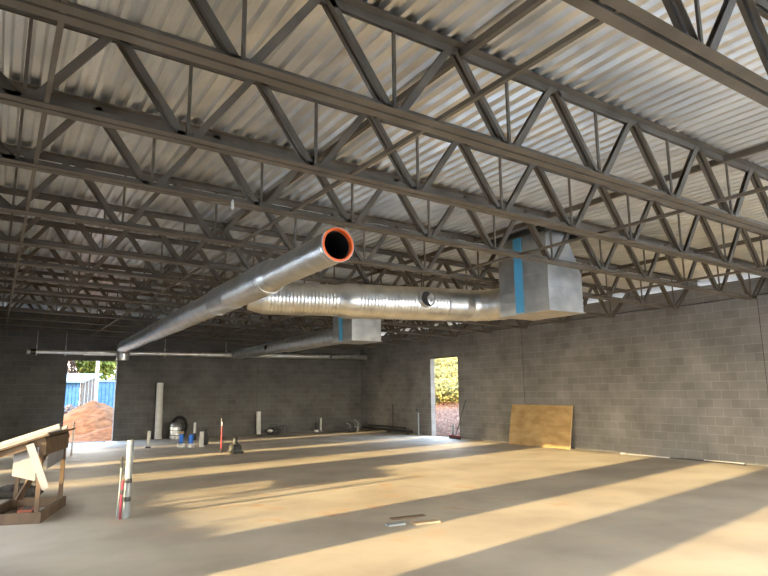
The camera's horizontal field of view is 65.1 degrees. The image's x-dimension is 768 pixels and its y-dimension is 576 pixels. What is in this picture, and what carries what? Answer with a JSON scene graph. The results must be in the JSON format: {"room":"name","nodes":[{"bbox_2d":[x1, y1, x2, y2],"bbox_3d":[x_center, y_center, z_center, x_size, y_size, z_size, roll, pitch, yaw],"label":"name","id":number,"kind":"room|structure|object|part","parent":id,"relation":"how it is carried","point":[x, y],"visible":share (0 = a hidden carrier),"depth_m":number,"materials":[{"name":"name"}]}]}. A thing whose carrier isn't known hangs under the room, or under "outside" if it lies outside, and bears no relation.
{"room":"building construction site","nodes":[
{"label":"building construction site","id":0,"kind":"room"},
{"bbox_2d":[69,426,111,442],"bbox_3d":[-10.605,6.077,26.021,6.000,0.692,4.000,6,-12,-32],"label":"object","id":1,"kind":"structure","parent":0,"point":[105,434],"depth_m":24.20,"materials":[{"name":"soil"}]},
{"bbox_2d":[0,310,360,441],"bbox_3d":[-7.502,3.650,23.768,15.530,4.766,0.200,6,-12,-32],"label":"wall","id":2,"kind":"structure","parent":0,"point":[295,394],"depth_m":23.44,"materials":[{"name":"concrete"}]},
{"bbox_2d":[0,0,767,335],"bbox_3d":[0.138,-0.562,13.159,17.526,0.440,27.320,6,-12,-32],"label":"ceiling","id":3,"kind":"structure","parent":0,"point":[607,64],"depth_m":6.42,"materials":[{"name":"grey metal"}]},
{"bbox_2d":[0,235,531,328],"bbox_3d":[-1.337,0.133,14.754,15.230,1.104,0.192,6,-12,-32],"label":"joist","id":4,"kind":"object","parent":3,"relation":"attached to","point":[72,281],"visible":0.24,"depth_m":12.28,"materials":[{"name":"grey metal"}]},
{"bbox_2d":[5,0,68,331],"bbox_3d":[-6.863,-0.199,11.194,0.036,0.036,22.300,6,-12,-32],"label":"bridging angle","id":5,"kind":"object","parent":4,"relation":"attached to","point":[60,26],"visible":0.85,"depth_m":4.83,"materials":[{"name":"grey metal"}]},
{"bbox_2d":[110,0,546,311],"bbox_3d":[-4.376,-0.584,12.876,0.050,0.070,22.300,6,-12,-32],"label":"bridging angle","id":6,"kind":"object","parent":4,"relation":"attached to","point":[525,8],"visible":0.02,"depth_m":5.07,"materials":[{"name":"grey metal"}]},
{"bbox_2d":[92,9,620,334],"bbox_3d":[-4.645,0.080,12.582,0.036,0.036,22.300,6,-12,-32],"label":"bridging angle","id":7,"kind":"object","parent":4,"relation":"attached to","point":[593,23],"visible":0.83,"depth_m":4.64,"materials":[{"name":"grey metal"}]},
{"bbox_2d":[198,186,767,340],"bbox_3d":[-1.492,0.476,14.555,0.036,0.036,22.300,6,-12,-32],"label":"bridging angle","id":8,"kind":"object","parent":4,"relation":"attached to","point":[765,188],"visible":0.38,"depth_m":7.87,"materials":[{"name":"grey metal"}]},
{"bbox_2d":[218,142,767,323],"bbox_3d":[-0.936,-0.151,15.028,0.050,0.070,22.300,6,-12,-32],"label":"bridging angle","id":9,"kind":"object","parent":4,"relation":"attached to","point":[762,147],"visible":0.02,"depth_m":8.51,"materials":[{"name":"grey metal"}]},
{"bbox_2d":[313,236,767,330],"bbox_3d":[2.512,0.282,17.186,0.050,0.070,22.300,6,-12,-32],"label":"bridging angle","id":10,"kind":"object","parent":4,"relation":"attached to","point":[756,239],"visible":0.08,"depth_m":11.68,"materials":[{"name":"grey metal"}]},
{"bbox_2d":[385,266,767,330],"bbox_3d":[1.796,0.890,16.613,0.036,0.036,22.300,6,-12,-32],"label":"bridging angle","id":11,"kind":"object","parent":4,"relation":"attached to","point":[764,267],"visible":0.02,"depth_m":11.39,"materials":[{"name":"grey metal"}]},
{"bbox_2d":[332,316,382,344],"bbox_3d":[-0.726,0.737,15.957,1.060,1.414,1.240,6,-12,-32],"label":"duct plenum","id":12,"kind":"object","parent":3,"relation":"hanging from","point":[345,331],"visible":0.45,"depth_m":15.54,"materials":[{"name":"silver metal"}]},
{"bbox_2d":[234,329,336,358],"bbox_3d":[-3.374,1.922,19.987,0.503,0.484,8.834,6,-12,-32],"label":"spiral duct","id":13,"kind":"object","parent":12,"relation":"attached to","point":[323,338],"visible":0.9,"depth_m":18.95,"materials":[{"name":"grey metal"}]},
{"bbox_2d":[0,0,767,234],"bbox_3d":[3.709,-1.265,6.971,15.230,1.104,0.192,6,-12,-32],"label":"joist","id":14,"kind":"object","parent":3,"relation":"attached to","point":[224,57],"visible":0.98,"depth_m":4.91,"materials":[{"name":"grey metal"}]},
{"bbox_2d":[491,226,585,320],"bbox_3d":[2.731,-0.220,10.597,1.030,1.424,1.340,6,-12,-32],"label":"duct plenum","id":15,"kind":"object","parent":3,"relation":"hanging from","point":[529,290],"visible":0.86,"depth_m":10.22,"materials":[{"name":"silver metal"}]},
{"bbox_2d":[246,283,505,321],"bbox_3d":[0.115,0.263,10.924,5.117,0.636,0.999,2,-10,-12],"label":"spiral duct","id":16,"kind":"object","parent":15,"relation":"attached to","point":[345,300],"visible":0.91,"depth_m":10.62,"materials":[{"name":"silver metal"}]},
{"bbox_2d":[116,227,353,360],"bbox_3d":[-4.870,0.910,13.928,0.490,0.676,17.236,5,-11,-30],"label":"spiral duct","id":17,"kind":"object","parent":16,"relation":"attached to","point":[334,246],"visible":1,"depth_m":8.49,"materials":[{"name":"silver metal"}]},
{"bbox_3d":[2.724,-0.880,10.711,1.030,0.085,1.340,6,-12,-32],"label":"roof curb frame","id":18,"kind":"part","parent":15,"relation":"part of","materials":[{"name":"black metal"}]},
{"bbox_2d":[562,0,767,107],"bbox_3d":[4.640,-1.522,5.535,15.230,1.104,0.192,6,-12,-32],"label":"joist","id":19,"kind":"object","parent":3,"relation":"attached to","point":[680,41],"visible":1,"depth_m":3.80,"materials":[{"name":"grey metal"}]},
{"bbox_2d":[0,429,767,575],"bbox_3d":[-0.392,3.937,12.447,15.530,0.200,26.550,6,-12,-32],"label":"floor","id":20,"kind":"structure","parent":0,"point":[295,503],"depth_m":8.36,"materials":[{"name":"concrete"}]},
{"bbox_2d":[0,483,43,499],"bbox_3d":[-6.079,3.341,9.911,0.863,0.217,0.403,6,-12,-32],"label":"bag","id":21,"kind":"object","parent":20,"relation":"on","point":[6,492],"visible":0.49,"depth_m":9.80,"materials":[{"name":"plastic"}]},
{"bbox_2d":[17,506,33,512],"bbox_3d":[-4.919,3.093,8.277,0.180,0.125,0.280,3,-10,-20],"label":"block","id":22,"kind":"object","parent":20,"relation":"on","point":[22,509],"visible":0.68,"depth_m":8.20,"materials":[{"name":"brick"}]},
{"bbox_2d":[0,428,75,525],"bbox_3d":[-5.050,2.618,8.530,0.921,1.150,1.490,2,-10,-15],"label":"table","id":23,"kind":"object","parent":20,"relation":"on","point":[50,443],"depth_m":8.12,"materials":[{"name":"brown wood"}]},
{"bbox_3d":[-5.370,3.101,8.339,0.038,0.140,1.250,2,-10,-15],"label":"rail","id":24,"kind":"part","parent":23,"relation":"part of","materials":[{"name":"brown wood"}]},
{"bbox_3d":[-5.480,2.841,8.991,0.056,0.876,0.038,2,-10,-15],"label":"leg","id":25,"kind":"part","parent":23,"relation":"part of","materials":[{"name":"brown wood"}]},
{"bbox_3d":[-4.868,3.005,7.812,0.740,0.140,0.038,2,-10,-15],"label":"rail","id":26,"kind":"part","parent":23,"relation":"part of","materials":[{"name":"brown wood"}]},
{"bbox_3d":[-4.881,2.146,7.981,0.728,0.316,0.035,2,-10,-15],"label":"rail","id":27,"kind":"part","parent":23,"relation":"part of","materials":[{"name":"wood"}]},
{"bbox_2d":[12,446,37,480],"bbox_3d":[-4.818,2.348,8.069,0.280,0.480,0.003,2,-10,-15],"label":"sheet","id":28,"kind":"object","parent":23,"relation":"hanging from","point":[23,467],"visible":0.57,"depth_m":8.06,"materials":[{"name":"paper"}]},
{"bbox_2d":[0,430,62,448],"bbox_3d":[-4.992,2.132,8.290,0.840,0.288,0.860,2,-10,-15],"label":"lumber","id":29,"kind":"object","parent":23,"relation":"on","point":[57,430],"visible":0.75,"depth_m":7.98,"materials":[{"name":"wood"}]},
{"bbox_2d":[0,423,61,447],"bbox_3d":[-5.069,2.125,8.586,0.831,0.358,0.100,2,-10,-15],"label":"lumber","id":30,"kind":"object","parent":29,"relation":"on","point":[56,427],"visible":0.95,"depth_m":8.56,"materials":[{"name":"wood"}]},
{"bbox_3d":[-4.582,2.361,7.954,0.321,0.610,0.019,1,-10,-10],"label":"board strip","id":31,"kind":"part","parent":23,"relation":"part of","materials":[{"name":"beige wood"}]},
{"bbox_3d":[-4.590,2.561,8.006,0.056,1.074,0.038,2,-10,-15],"label":"leg","id":32,"kind":"part","parent":23,"relation":"part of","materials":[{"name":"brown wood"}]},
{"bbox_3d":[-5.194,3.221,9.042,0.740,0.140,0.038,2,-10,-15],"label":"rail","id":33,"kind":"part","parent":23,"relation":"part of","materials":[{"name":"brown wood"}]},
{"bbox_3d":[-4.693,3.124,8.515,0.038,0.140,1.250,2,-10,-15],"label":"rail","id":34,"kind":"part","parent":23,"relation":"part of","materials":[{"name":"brown wood"}]},
{"bbox_2d":[47,449,63,468],"bbox_3d":[-4.790,2.472,8.787,0.004,0.240,0.900,2,-10,-15],"label":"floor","id":35,"kind":"structure","parent":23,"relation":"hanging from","point":[53,458],"depth_m":8.70,"materials":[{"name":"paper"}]},
{"bbox_3d":[-4.706,2.238,8.667,0.020,0.220,1.250,2,-10,-15],"label":"panel","id":36,"kind":"part","parent":23,"relation":"part of","materials":[{"name":"brown wood"}]},
{"bbox_3d":[-4.897,2.764,9.159,0.056,1.074,0.038,2,-10,-15],"label":"leg","id":37,"kind":"part","parent":23,"relation":"part of","materials":[{"name":"brown wood"}]},
{"bbox_2d":[70,422,74,455],"bbox_3d":[-8.657,4.195,16.726,0.057,0.910,0.060,8,-13,-32],"label":"marker stake","id":38,"kind":"object","parent":20,"relation":"on","point":[74,422],"visible":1,"depth_m":16.71,"materials":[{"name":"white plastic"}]},
{"bbox_2d":[116,456,122,517],"bbox_3d":[-3.624,2.723,8.252,0.048,0.822,0.037,1,-10,-10],"label":"marker stake","id":39,"kind":"object","parent":20,"relation":"on","point":[121,461],"visible":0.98,"depth_m":8.25,"materials":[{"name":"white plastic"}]},
{"bbox_2d":[119,481,123,519],"bbox_3d":[-3.547,2.864,8.130,0.042,0.501,0.040,1,-10,-10],"label":"marker stake","id":40,"kind":"object","parent":20,"relation":"on","point":[122,486],"visible":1,"depth_m":8.12,"materials":[{"name":"red wood"}]},
{"bbox_2d":[122,440,133,518],"bbox_3d":[-3.510,2.617,8.258,0.098,1.030,0.098,6,-12,-32],"label":"pipe","id":41,"kind":"object","parent":20,"relation":"on","point":[130,443],"visible":1,"depth_m":8.22,"materials":[{"name":"grey plastic"}]},
{"bbox_2d":[145,431,150,447],"bbox_3d":[-7.387,4.755,18.883,0.166,0.520,0.170,8,-13,-32],"label":"pipe stub","id":42,"kind":"object","parent":20,"relation":"on","point":[149,432],"visible":1,"depth_m":18.84,"materials":[{"name":"white plastic"}]},
{"bbox_2d":[154,383,163,438],"bbox_3d":[-8.426,4.604,22.540,0.262,2.083,0.400,5,-11,-30],"label":"pipe","id":43,"kind":"object","parent":20,"relation":"on","point":[159,387],"visible":1,"depth_m":22.45,"materials":[{"name":"white plastic"}]},
{"bbox_2d":[169,422,181,439],"bbox_3d":[-7.801,5.334,22.500,0.430,0.620,0.430,6,-12,-32],"label":"coil","id":44,"kind":"object","parent":20,"relation":"on","point":[175,427],"visible":0.91,"depth_m":22.33,"materials":[{"name":"metal"}]},
{"bbox_2d":[171,416,187,435],"bbox_3d":[-7.829,5.306,22.981,0.644,0.844,0.204,6,-12,-32],"label":"coil","id":45,"kind":"object","parent":20,"relation":"on","point":[177,417],"visible":0.55,"depth_m":23.04,"materials":[{"name":"black plastic"}]},
{"bbox_2d":[177,431,184,446],"bbox_3d":[-6.443,4.805,19.113,0.232,0.480,0.238,6,-12,-32],"label":"pipe stub","id":46,"kind":"object","parent":20,"relation":"on","point":[181,433],"visible":1,"depth_m":19.06,"materials":[{"name":"blue plastic"}]},
{"bbox_2d":[187,435,194,446],"bbox_3d":[-6.111,4.839,19.033,0.232,0.380,0.238,6,-12,-32],"label":"pipe stub","id":47,"kind":"object","parent":20,"relation":"on","point":[190,443],"visible":1,"depth_m":18.97,"materials":[{"name":"blue plastic"}]},
{"bbox_2d":[193,423,195,439],"bbox_3d":[-6.905,5.229,21.943,0.101,0.620,0.104,6,-12,-32],"label":"pipe stub","id":48,"kind":"object","parent":20,"relation":"on","point":[194,429],"visible":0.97,"depth_m":21.90,"materials":[{"name":"white plastic"}]},
{"bbox_2d":[199,432,203,446],"bbox_3d":[-5.776,4.794,19.053,0.127,0.470,0.130,6,-12,-32],"label":"pipe stub","id":49,"kind":"object","parent":20,"relation":"on","point":[201,441],"visible":1,"depth_m":19.01,"materials":[{"name":"white plastic"}]},
{"bbox_2d":[204,428,208,444],"bbox_3d":[-5.848,4.878,19.739,0.185,0.540,0.190,6,-12,-32],"label":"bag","id":50,"kind":"object","parent":20,"relation":"on","point":[206,436],"visible":0.9,"depth_m":19.67,"materials":[{"name":"black plastic"}]},
{"bbox_2d":[220,414,227,452],"bbox_3d":[-4.569,4.141,17.145,0.236,1.080,0.068,6,-12,-32],"label":"marker stake","id":51,"kind":"object","parent":20,"relation":"on","point":[222,414],"visible":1,"depth_m":17.12,"materials":[{"name":"red wood"}]},
{"bbox_2d":[229,437,243,453],"bbox_3d":[-4.132,4.410,16.841,0.429,0.440,0.278,6,-12,-32],"label":"wrapped bundle","id":52,"kind":"object","parent":20,"relation":"on","point":[235,447],"visible":1,"depth_m":16.75,"materials":[{"name":"plastic"}]},
{"bbox_2d":[256,411,260,433],"bbox_3d":[-5.137,5.515,24.593,0.212,0.923,0.275,7,-12,-37],"label":"pipe","id":53,"kind":"object","parent":20,"relation":"on","point":[258,413],"visible":1,"depth_m":24.52,"materials":[{"name":"white plastic"}]},
{"bbox_2d":[264,424,281,434],"bbox_3d":[-4.535,5.769,24.578,0.788,0.411,0.417,6,-12,-32],"label":"tool bag","id":54,"kind":"object","parent":20,"relation":"on","point":[273,430],"visible":0.99,"depth_m":24.44,"materials":[{"name":"fabric"}]},
{"bbox_2d":[314,421,318,431],"bbox_3d":[-2.884,5.921,25.692,0.180,0.460,0.180,6,-12,-32],"label":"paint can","id":55,"kind":"object","parent":20,"relation":"on","point":[316,424],"visible":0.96,"depth_m":25.62,"materials":[{"name":"white plastic"}]},
{"bbox_2d":[319,418,321,431],"bbox_3d":[-2.729,5.908,25.975,0.149,0.580,0.153,6,-12,-32],"label":"pipe stub","id":56,"kind":"object","parent":20,"relation":"on","point":[320,430],"visible":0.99,"depth_m":25.93,"materials":[{"name":"white plastic"}]},
{"bbox_2d":[346,419,358,431],"bbox_3d":[-1.304,5.809,25.388,0.535,0.547,0.426,6,-12,-32],"label":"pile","id":57,"kind":"object","parent":20,"relation":"on","point":[353,429],"visible":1,"depth_m":25.28,"materials":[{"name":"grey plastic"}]},
{"bbox_2d":[363,424,412,433],"bbox_3d":[0.123,5.909,25.233,0.180,0.270,3.700,6,-12,-32],"label":"conduit","id":58,"kind":"object","parent":20,"relation":"on","point":[365,427],"visible":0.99,"depth_m":25.11,"materials":[{"name":"grey metal"}]},
{"bbox_2d":[385,521,405,526],"bbox_3d":[0.143,2.977,7.585,0.243,0.022,0.110,4,-11,-26],"label":"metal offcut","id":59,"kind":"object","parent":20,"relation":"on","point":[400,522],"visible":1,"depth_m":7.56,"materials":[{"name":"grey metal"}]},
{"bbox_2d":[389,514,425,519],"bbox_3d":[0.318,3.050,8.011,0.503,0.018,0.090,4,-11,-25],"label":"lumber offcut","id":60,"kind":"object","parent":20,"relation":"on","point":[418,515],"visible":1,"depth_m":8.00,"materials":[{"name":"brown wood"}]},
{"bbox_2d":[416,408,418,434],"bbox_3d":[1.312,5.191,23.348,0.080,1.018,0.160,6,-12,-32],"label":"pipe","id":61,"kind":"object","parent":20,"relation":"on","point":[417,409],"visible":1,"depth_m":23.32,"materials":[{"name":"grey plastic"}]},
{"bbox_2d":[411,519,439,524],"bbox_3d":[0.533,2.989,7.679,0.363,0.022,0.130,4,-11,-26],"label":"lumber offcut","id":62,"kind":"object","parent":20,"relation":"on","point":[422,522],"visible":1,"depth_m":7.66,"materials":[{"name":"beige wood"}]},
{"bbox_2d":[449,400,465,439],"bbox_3d":[2.582,4.670,21.429,0.373,1.364,0.699,6,-12,-32],"label":"push broom","id":63,"kind":"object","parent":20,"relation":"on","point":[456,436],"visible":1,"depth_m":21.28,"materials":[{"name":"red"}]},
{"bbox_2d":[508,404,572,448],"bbox_3d":[4.712,4.173,18.251,0.247,1.220,2.460,6,-12,-32],"label":"plywood sheet","id":64,"kind":"object","parent":20,"relation":"on","point":[550,426],"visible":1,"depth_m":18.14,"materials":[{"name":"brown wood"}]},
{"bbox_2d":[621,452,669,457],"bbox_3d":[6.589,4.225,15.187,0.080,0.035,1.370,6,-12,-32],"label":"metal strip","id":65,"kind":"object","parent":20,"relation":"on","point":[621,452],"visible":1,"depth_m":15.14,"materials":[{"name":"white metal"}]},
{"bbox_2d":[670,457,745,465],"bbox_3d":[7.446,3.994,13.871,0.090,0.024,1.804,5,-11,-30],"label":"cable","id":66,"kind":"object","parent":20,"relation":"on","point":[670,457],"visible":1,"depth_m":13.79,"materials":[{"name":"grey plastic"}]},
{"bbox_2d":[704,459,743,463],"bbox_3d":[7.689,3.940,13.619,0.056,0.036,0.901,6,-12,-32],"label":"tube","id":67,"kind":"object","parent":20,"relation":"on","point":[704,459],"visible":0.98,"depth_m":13.60,"materials":[{"name":"plastic"}]},
{"bbox_2d":[361,277,767,465],"bbox_3d":[6.103,2.546,16.788,0.200,4.300,26.350,6,-12,-32],"label":"wall","id":68,"kind":"structure","parent":0,"point":[688,382],"depth_m":16.28,"materials":[{"name":"concrete"}]},
{"bbox_2d":[0,306,358,350],"bbox_3d":[-7.023,1.707,23.523,15.230,1.104,0.192,6,-12,-32],"label":"joist","id":69,"kind":"object","parent":68,"relation":"on","point":[78,332],"visible":0.33,"depth_m":21.95,"materials":[{"name":"grey metal"}]},
{"bbox_2d":[0,303,391,347],"bbox_3d":[-6.001,1.424,21.947,15.230,1.104,0.192,6,-12,-32],"label":"joist","id":70,"kind":"object","parent":68,"relation":"on","point":[42,324],"visible":0.35,"depth_m":20.34,"materials":[{"name":"grey metal"}]},
{"bbox_2d":[0,291,417,344],"bbox_3d":[-5.033,1.156,20.453,15.230,1.104,0.192,6,-12,-32],"label":"joist","id":71,"kind":"object","parent":68,"relation":"on","point":[31,295],"visible":0.51,"depth_m":18.77,"materials":[{"name":"grey metal"}]},
{"bbox_2d":[0,279,444,341],"bbox_3d":[-4.038,0.881,18.919,15.230,1.104,0.192,6,-12,-32],"label":"joist","id":72,"kind":"object","parent":68,"relation":"on","point":[35,284],"visible":0.44,"depth_m":17.05,"materials":[{"name":"grey metal"}]},
{"bbox_2d":[0,266,467,337],"bbox_3d":[-3.096,0.620,17.467,15.230,1.104,0.192,6,-12,-32],"label":"joist","id":73,"kind":"object","parent":68,"relation":"on","point":[95,279],"visible":0.52,"depth_m":15.42,"materials":[{"name":"grey metal"}]},
{"bbox_2d":[0,252,500,333],"bbox_3d":[-2.182,0.367,16.056,15.230,1.104,0.192,6,-12,-32],"label":"joist","id":74,"kind":"object","parent":68,"relation":"on","point":[124,298],"visible":0.45,"depth_m":13.73,"materials":[{"name":"grey metal"}]},
{"bbox_2d":[0,214,584,323],"bbox_3d":[-0.514,-0.095,13.484,15.230,1.104,0.192,6,-12,-32],"label":"joist","id":75,"kind":"object","parent":68,"relation":"on","point":[57,226],"visible":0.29,"depth_m":11.06,"materials":[{"name":"grey metal"}]},
{"bbox_2d":[0,186,633,317],"bbox_3d":[0.331,-0.329,12.181,15.230,1.104,0.192,6,-12,-32],"label":"joist","id":76,"kind":"object","parent":68,"relation":"on","point":[66,201],"visible":0.53,"depth_m":9.91,"materials":[{"name":"grey metal"}]},
{"bbox_2d":[0,143,697,309],"bbox_3d":[1.272,-0.590,10.729,15.230,1.104,0.192,6,-12,-32],"label":"joist","id":77,"kind":"object","parent":68,"relation":"on","point":[5,206],"visible":0.7,"depth_m":8.64,"materials":[{"name":"grey metal"}]},
{"bbox_2d":[0,79,765,300],"bbox_3d":[2.208,-0.849,9.286,15.230,1.104,0.192,6,-12,-32],"label":"joist","id":78,"kind":"object","parent":68,"relation":"on","point":[140,182],"visible":0.84,"depth_m":7.48,"materials":[{"name":"grey metal"}]},
{"bbox_2d":[0,4,767,277],"bbox_3d":[2.972,-1.060,8.108,15.230,1.104,0.192,6,-12,-32],"label":"joist","id":79,"kind":"object","parent":68,"relation":"on","point":[10,95],"visible":0.85,"depth_m":5.95,"materials":[{"name":"grey metal"}]},
{"bbox_2d":[521,330,524,399],"bbox_3d":[4.455,2.971,19.153,0.012,3.900,0.015,6,-12,-32],"label":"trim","id":80,"kind":"structure","parent":68,"relation":"attached to","point":[521,330],"depth_m":19.24,"materials":[{"name":"grey"}]},
{"bbox_2d":[462,293,767,334],"bbox_3d":[6.972,0.540,15.512,0.024,0.045,15.400,6,-12,-32],"label":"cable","id":81,"kind":"object","parent":68,"relation":"attached to","point":[764,293],"visible":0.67,"depth_m":15.83,"materials":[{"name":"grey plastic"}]},
{"bbox_2d":[757,300,767,390],"bbox_3d":[8.351,1.981,13.131,0.012,3.720,0.015,6,-12,-32],"label":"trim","id":82,"kind":"structure","parent":68,"relation":"attached to","point":[757,300],"depth_m":13.25,"materials":[{"name":"grey"}]},
{"bbox_3d":[-6.232,2.452,23.722,0.040,0.613,0.236,6,-12,-32],"label":"hanger","id":83,"kind":"object","parent":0,"visible":0},
{"bbox_2d":[27,349,366,359],"bbox_3d":[-6.365,2.617,23.606,13.201,0.309,0.300,6,-12,-32],"label":"spiral duct","id":84,"kind":"object","parent":83,"relation":"hanging from","point":[29,351],"visible":0.86,"depth_m":23.03,"materials":[{"name":"grey metal"}]},
{"label":"outside","id":85,"kind":"structure","parent":0,"visible":0},
{"bbox_2d":[435,361,458,433],"bbox_3d":[-13.107,4.985,38.817,140.000,7.520,160.000,6,-12,-32],"label":"ground","id":86,"kind":"structure","parent":85,"point":[435,361],"depth_m":35.74,"materials":[{"name":"soil"}]},
{"bbox_2d":[64,404,78,414],"bbox_3d":[-17.554,7.190,33.084,2.616,1.629,1.275,6,-12,-32],"label":"dry weeds","id":87,"kind":"object","parent":86,"relation":"on","point":[70,408],"visible":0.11,"depth_m":33.24,"materials":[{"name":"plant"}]},
{"bbox_2d":[64,373,102,410],"bbox_3d":[-24.342,7.737,43.030,8.400,3.450,6.500,6,-12,-32],"label":"storage shed","id":88,"kind":"object","parent":86,"relation":"on","point":[85,391],"visible":0.22,"depth_m":42.23,"materials":[{"name":"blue metal"}]},
{"bbox_2d":[63,400,113,435],"bbox_3d":[-13.565,6.028,28.088,4.600,1.551,8.000,6,-12,-32],"label":"dirt mound","id":89,"kind":"object","parent":86,"relation":"on","point":[93,415],"visible":0.34,"depth_m":26.24,"materials":[{"name":"soil"}]},
{"bbox_2d":[67,361,115,384],"bbox_3d":[-33.532,8.942,67.989,9.672,9.782,10.513,6,-12,-32],"label":"tree","id":90,"kind":"object","parent":86,"relation":"on","point":[72,368],"visible":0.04,"depth_m":64.97,"materials":[{"name":"green plant"}]},
{"bbox_2d":[75,361,116,379],"bbox_3d":[-27.524,7.858,57.653,5.497,8.276,4.926,-4,-10,19],"label":"tree","id":91,"kind":"object","parent":86,"relation":"on","point":[106,368],"visible":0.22,"depth_m":56.49,"materials":[{"name":"green plant"}]},
{"bbox_2d":[94,361,99,400],"bbox_3d":[-15.470,4.294,32.588,0.321,6.502,0.320,6,-12,-32],"label":"pole","id":92,"kind":"object","parent":86,"relation":"on","point":[97,362],"visible":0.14,"depth_m":32.39,"materials":[{"name":"white metal"}]},
{"bbox_2d":[97,380,114,407],"bbox_3d":[-22.643,9.657,52.827,7.600,2.980,3.100,6,-12,-32],"label":"metal building","id":93,"kind":"structure","parent":86,"relation":"on","point":[106,388],"depth_m":50.75,"materials":[{"name":"blue metal"}]},
{"bbox_2d":[434,358,447,374],"bbox_3d":[4.554,6.470,49.114,2.836,1.866,2.875,6,-12,-32],"label":"shrub","id":94,"kind":"object","parent":86,"relation":"on","point":[439,362],"visible":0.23,"depth_m":48.77,"materials":[{"name":"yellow plant"}]},
{"bbox_2d":[434,366,451,386],"bbox_3d":[3.941,6.583,43.477,2.806,1.920,2.952,6,-12,-32],"label":"shrub","id":95,"kind":"object","parent":86,"relation":"on","point":[438,373],"visible":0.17,"depth_m":43.14,"materials":[{"name":"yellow plant"}]},
{"bbox_2d":[435,378,456,404],"bbox_3d":[3.528,6.631,38.511,2.871,1.893,2.855,6,-12,-32],"label":"shrub","id":96,"kind":"object","parent":86,"relation":"on","point":[439,398],"visible":0.28,"depth_m":37.97,"materials":[{"name":"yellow plant"}]},
{"bbox_2d":[435,376,459,436],"bbox_3d":[3.300,6.458,36.711,3.864,3.264,31.292,-1,-10,5],"label":"fallen leaves","id":97,"kind":"object","parent":86,"relation":"on","point":[445,417],"visible":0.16,"depth_m":30.35,"materials":[{"name":"brown plant"}]},
{"bbox_2d":[436,375,458,402],"bbox_3d":[4.655,6.304,37.353,2.812,1.936,2.823,6,-12,-32],"label":"shrub","id":98,"kind":"object","parent":86,"relation":"on","point":[451,385],"visible":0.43,"depth_m":36.97,"materials":[{"name":"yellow plant"}]},
{"bbox_2d":[440,364,457,383],"bbox_3d":[5.332,6.203,41.786,2.839,1.917,2.911,6,-12,-32],"label":"shrub","id":99,"kind":"object","parent":86,"relation":"on","point":[453,373],"visible":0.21,"depth_m":41.52,"materials":[{"name":"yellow plant"}]},
{"bbox_2d":[442,357,457,371],"bbox_3d":[5.899,6.148,47.091,2.862,1.922,2.886,6,-12,-32],"label":"shrub","id":100,"kind":"object","parent":86,"relation":"on","point":[450,361],"visible":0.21,"depth_m":46.81,"materials":[{"name":"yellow plant"}]}
]}

